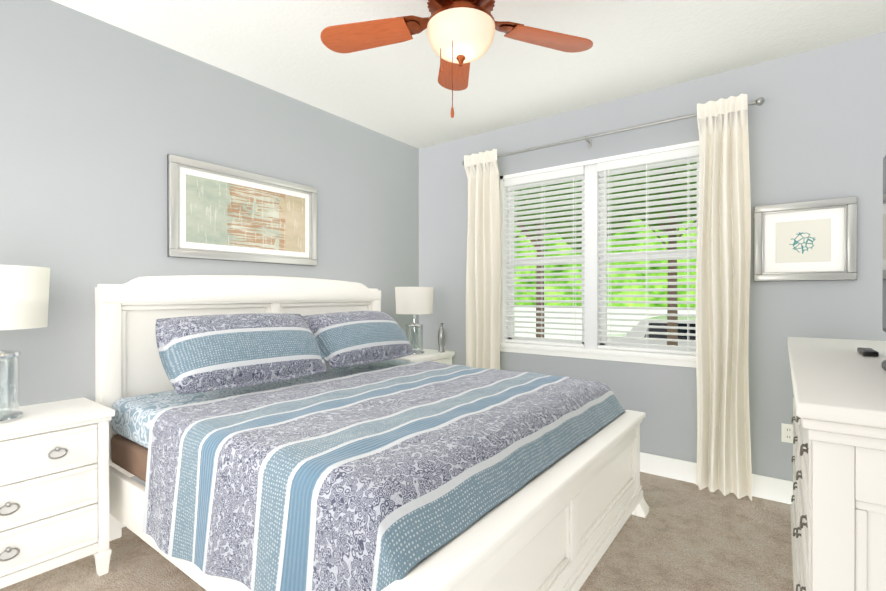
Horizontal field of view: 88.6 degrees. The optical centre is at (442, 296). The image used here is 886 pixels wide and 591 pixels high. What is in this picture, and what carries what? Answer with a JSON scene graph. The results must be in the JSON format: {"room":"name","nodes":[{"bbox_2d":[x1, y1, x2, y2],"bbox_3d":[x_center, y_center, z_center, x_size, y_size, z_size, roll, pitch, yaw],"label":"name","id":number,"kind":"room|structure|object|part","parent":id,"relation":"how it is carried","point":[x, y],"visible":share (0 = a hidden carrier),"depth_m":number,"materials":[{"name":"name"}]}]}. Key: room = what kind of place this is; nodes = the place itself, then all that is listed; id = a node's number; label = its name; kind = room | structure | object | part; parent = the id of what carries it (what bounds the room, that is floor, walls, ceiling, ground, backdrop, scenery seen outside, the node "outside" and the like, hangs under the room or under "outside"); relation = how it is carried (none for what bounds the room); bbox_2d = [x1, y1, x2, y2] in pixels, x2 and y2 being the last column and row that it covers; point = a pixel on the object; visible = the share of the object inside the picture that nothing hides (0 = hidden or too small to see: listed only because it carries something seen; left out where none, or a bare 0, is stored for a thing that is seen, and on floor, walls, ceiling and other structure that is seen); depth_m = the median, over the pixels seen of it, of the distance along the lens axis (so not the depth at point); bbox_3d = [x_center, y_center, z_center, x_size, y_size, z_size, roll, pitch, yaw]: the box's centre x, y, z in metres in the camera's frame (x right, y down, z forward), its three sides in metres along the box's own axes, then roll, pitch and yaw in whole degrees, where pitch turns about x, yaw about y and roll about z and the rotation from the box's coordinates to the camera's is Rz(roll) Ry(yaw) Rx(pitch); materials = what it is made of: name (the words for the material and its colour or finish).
{"room":"bedroom","nodes":[
{"label":"bedroom","id":0,"kind":"room"},
{"bbox_2d":[0,0,418,486],"bbox_3d":[-1.484,-0.104,3.000,0.150,2.740,4.250,0,0,37],"label":"wall","id":1,"kind":"structure","parent":0,"point":[100,120],"depth_m":2.52,"materials":[{"name":"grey paint"}]},
{"bbox_2d":[167,154,316,265],"bbox_3d":[-1.299,-0.540,3.092,0.030,0.604,1.054,0,0,37],"label":"framed picture","id":2,"kind":"object","parent":1,"relation":"attached to","point":[216,212],"visible":1,"depth_m":3.00,"materials":[{"name":"silver metal"}]},
{"bbox_2d":[0,472,793,590],"bbox_3d":[-0.042,1.319,1.928,3.750,0.100,4.250,0,0,37],"label":"floor","id":3,"kind":"structure","parent":0,"point":[684,536],"depth_m":2.21,"materials":[{"name":"carpet"}]},
{"bbox_2d":[0,397,114,588],"bbox_3d":[-1.895,0.893,1.931,0.439,0.750,0.716,0,0,37],"label":"nightstand","id":4,"kind":"object","parent":3,"relation":"on","point":[54,485],"visible":1,"depth_m":1.94,"materials":[{"name":"white paint"}]},
{"bbox_2d":[0,265,49,422],"bbox_3d":[-1.897,0.190,1.905,0.376,0.655,0.376,0,0,37],"label":"lamp","id":5,"kind":"object","parent":4,"relation":"on","point":[24,297],"visible":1,"depth_m":1.88,"materials":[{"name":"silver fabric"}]},
{"bbox_2d":[95,275,648,590],"bbox_3d":[-0.316,0.562,2.511,2.260,1.410,2.130,0,0,37],"label":"bed","id":6,"kind":"object","parent":3,"relation":"on","point":[275,433],"visible":1,"depth_m":1.88,"materials":[{"name":"blue fabric"}]},
{"bbox_2d":[155,313,325,393],"bbox_3d":[-1.076,0.281,2.513,0.359,0.374,0.880,0,0,37],"label":"pillow","id":7,"kind":"object","parent":6,"relation":"on","point":[203,353],"depth_m":2.34,"materials":[{"name":"blue fabric"}]},
{"bbox_2d":[302,311,413,367],"bbox_3d":[-0.585,0.285,3.256,0.368,0.362,0.880,0,0,37],"label":"pillow","id":8,"kind":"object","parent":6,"relation":"on","point":[352,338],"depth_m":3.07,"materials":[{"name":"blue fabric"}]},
{"bbox_3d":[-0.358,0.692,2.543,1.955,0.340,1.970,0,0,37],"label":"mattress","id":9,"kind":"part","parent":6,"relation":"part of","materials":[{"name":"brown"}]},
{"bbox_2d":[142,360,624,590],"bbox_3d":[-0.093,0.754,2.345,1.467,0.516,2.100,0,0,37],"label":"quilt","id":10,"kind":"object","parent":6,"relation":"on","point":[360,481],"depth_m":1.61,"materials":[{"name":"fabric"}]},
{"bbox_2d":[391,348,454,363],"bbox_3d":[-0.251,0.887,4.133,0.439,0.750,0.641,0,0,37],"label":"nightstand","id":11,"kind":"object","parent":3,"relation":"on","point":[445,357],"visible":0.06,"depth_m":4.05,"materials":[{"name":"white paint"}]},
{"bbox_2d":[395,286,433,353],"bbox_3d":[-0.260,0.207,4.115,0.350,0.609,0.350,0,0,37],"label":"lamp","id":12,"kind":"object","parent":11,"relation":"on","point":[414,300],"visible":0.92,"depth_m":3.98,"materials":[{"name":"white fabric"}]},
{"bbox_2d":[438,323,444,351],"bbox_3d":[-0.015,0.377,4.226,0.072,0.268,0.072,0,0,37],"label":"vase","id":13,"kind":"object","parent":11,"relation":"on","point":[441,337],"visible":1,"depth_m":4.20,"materials":[{"name":"silver metal"}]},
{"bbox_2d":[787,337,885,590],"bbox_3d":[1.569,0.749,1.647,0.495,1.040,1.990,0,0,37],"label":"dresser","id":14,"kind":"object","parent":3,"relation":"on","point":[838,512],"visible":1,"depth_m":0.99,"materials":[{"name":"white paint"}]},
{"bbox_2d":[857,347,878,356],"bbox_3d":[1.683,0.218,1.798,0.045,0.019,0.170,0,0,37],"label":"tv remote","id":15,"kind":"object","parent":14,"relation":"on","point":[871,352],"visible":1,"depth_m":1.74,"materials":[{"name":"black plastic"}]},
{"bbox_2d":[882,156,885,370],"bbox_3d":[1.449,-0.173,1.353,0.191,0.804,1.300,0,0,37],"label":"tv","id":16,"kind":"object","parent":14,"relation":"on","point":[884,262],"visible":1,"depth_m":1.84,"materials":[{"name":"black"}]},
{"bbox_2d":[52,0,885,148],"bbox_3d":[-0.042,-1.521,1.920,3.750,0.100,4.250,0,0,37],"label":"ceiling","id":17,"kind":"structure","parent":0,"point":[398,92],"depth_m":2.70,"materials":[{"name":"white paint"}]},
{"bbox_2d":[320,0,592,117],"bbox_3d":[0.055,-1.093,1.860,1.243,0.754,1.207,0,0,37],"label":"ceiling fan","id":18,"kind":"object","parent":17,"relation":"hanging from","point":[460,33],"visible":1,"depth_m":1.95,"materials":[{"name":"brown wood"}]},
{"bbox_2d":[419,32,885,481],"bbox_3d":[1.185,-0.106,3.566,3.450,2.740,0.150,0,0,37],"label":"wall","id":19,"kind":"structure","parent":0,"point":[817,125],"depth_m":2.87,"materials":[{"name":"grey paint"}]},
{"bbox_2d":[500,141,698,367],"bbox_3d":[1.164,-0.288,3.547,1.660,1.535,0.165,0,0,37],"label":"window frame","id":20,"kind":"structure","parent":19,"relation":"attached to","point":[673,359],"depth_m":3.58,"materials":[{"name":"white wood"}]},
{"bbox_2d":[508,162,698,350],"bbox_3d":[1.179,-0.313,3.567,1.520,1.426,0.105,0,0,37],"label":"window","id":21,"kind":"structure","parent":19,"relation":"in","point":[591,321],"depth_m":3.53,"materials":[{"name":"white plastic"}]},
{"bbox_2d":[504,146,698,354],"bbox_3d":[1.154,-0.315,3.534,1.512,1.422,0.078,0,0,37],"label":"window blinds","id":22,"kind":"object","parent":21,"relation":"attached to","point":[687,155],"visible":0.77,"depth_m":3.44,"materials":[{"name":"white plastic"}]},
{"bbox_2d":[462,94,764,500],"bbox_3d":[1.085,-0.002,3.458,2.232,2.508,0.142,0,0,37],"label":"curtains","id":23,"kind":"object","parent":19,"relation":"attached to","point":[722,328],"visible":0.83,"depth_m":2.93,"materials":[{"name":"white fabric"}]},
{"bbox_2d":[640,452,792,503],"bbox_3d":[1.135,1.194,3.504,3.390,0.140,0.014,0,0,37],"label":"baseboard","id":24,"kind":"structure","parent":19,"relation":"attached to","point":[773,489],"depth_m":3.08,"materials":[{"name":"white wood"}]},
{"bbox_2d":[781,423,792,442],"bbox_3d":[2.114,0.836,2.775,0.070,0.114,0.008,0,0,37],"label":"electrical outlet plate","id":25,"kind":"object","parent":19,"relation":"attached to","point":[787,433],"visible":0.9,"depth_m":2.78,"materials":[{"name":"white plastic"}]},
{"bbox_2d":[754,197,856,281],"bbox_3d":[2.159,-0.334,2.723,0.484,0.474,0.030,0,0,37],"label":"framed picture","id":26,"kind":"object","parent":19,"relation":"attached to","point":[816,240],"visible":1,"depth_m":2.71,"materials":[{"name":"silver metal"}]},
{"label":"outside","id":27,"kind":"structure","parent":0,"visible":0},
{"bbox_2d":[514,219,696,339],"bbox_3d":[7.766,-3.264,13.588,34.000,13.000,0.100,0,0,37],"label":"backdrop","id":28,"kind":"structure","parent":27,"point":[612,293],"depth_m":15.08,"materials":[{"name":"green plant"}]},
{"bbox_3d":[4.195,1.899,8.818,34.000,0.100,11.840,0,0,37],"label":"ground","id":29,"kind":"structure","parent":27,"visible":0},
{"bbox_2d":[515,171,638,337],"bbox_3d":[1.907,-0.969,7.249,2.785,5.644,3.229,0,0,37],"label":"tree","id":30,"kind":"object","parent":29,"relation":"on","point":[542,282],"visible":0.12,"depth_m":6.92,"materials":[{"name":"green plant"}]},
{"bbox_2d":[607,316,695,346],"bbox_3d":[5.357,1.146,9.846,4.270,1.400,1.800,0,0,37],"label":"car","id":31,"kind":"object","parent":29,"relation":"on","point":[692,344],"visible":0.02,"depth_m":9.48,"materials":[{"name":"white paint"}]},
{"bbox_2d":[625,162,696,345],"bbox_3d":[3.271,-1.095,6.638,3.548,5.901,2.995,0,0,37],"label":"tree","id":32,"kind":"object","parent":29,"relation":"on","point":[672,280],"visible":0.06,"depth_m":6.72,"materials":[{"name":"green plant"}]},
{"bbox_2d":[648,220,696,249],"bbox_3d":[5.918,-1.446,11.749,3.011,6.574,3.271,0,0,37],"label":"tree","id":33,"kind":"object","parent":29,"relation":"on","point":[695,221],"depth_m":11.92,"materials":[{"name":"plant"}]}
]}

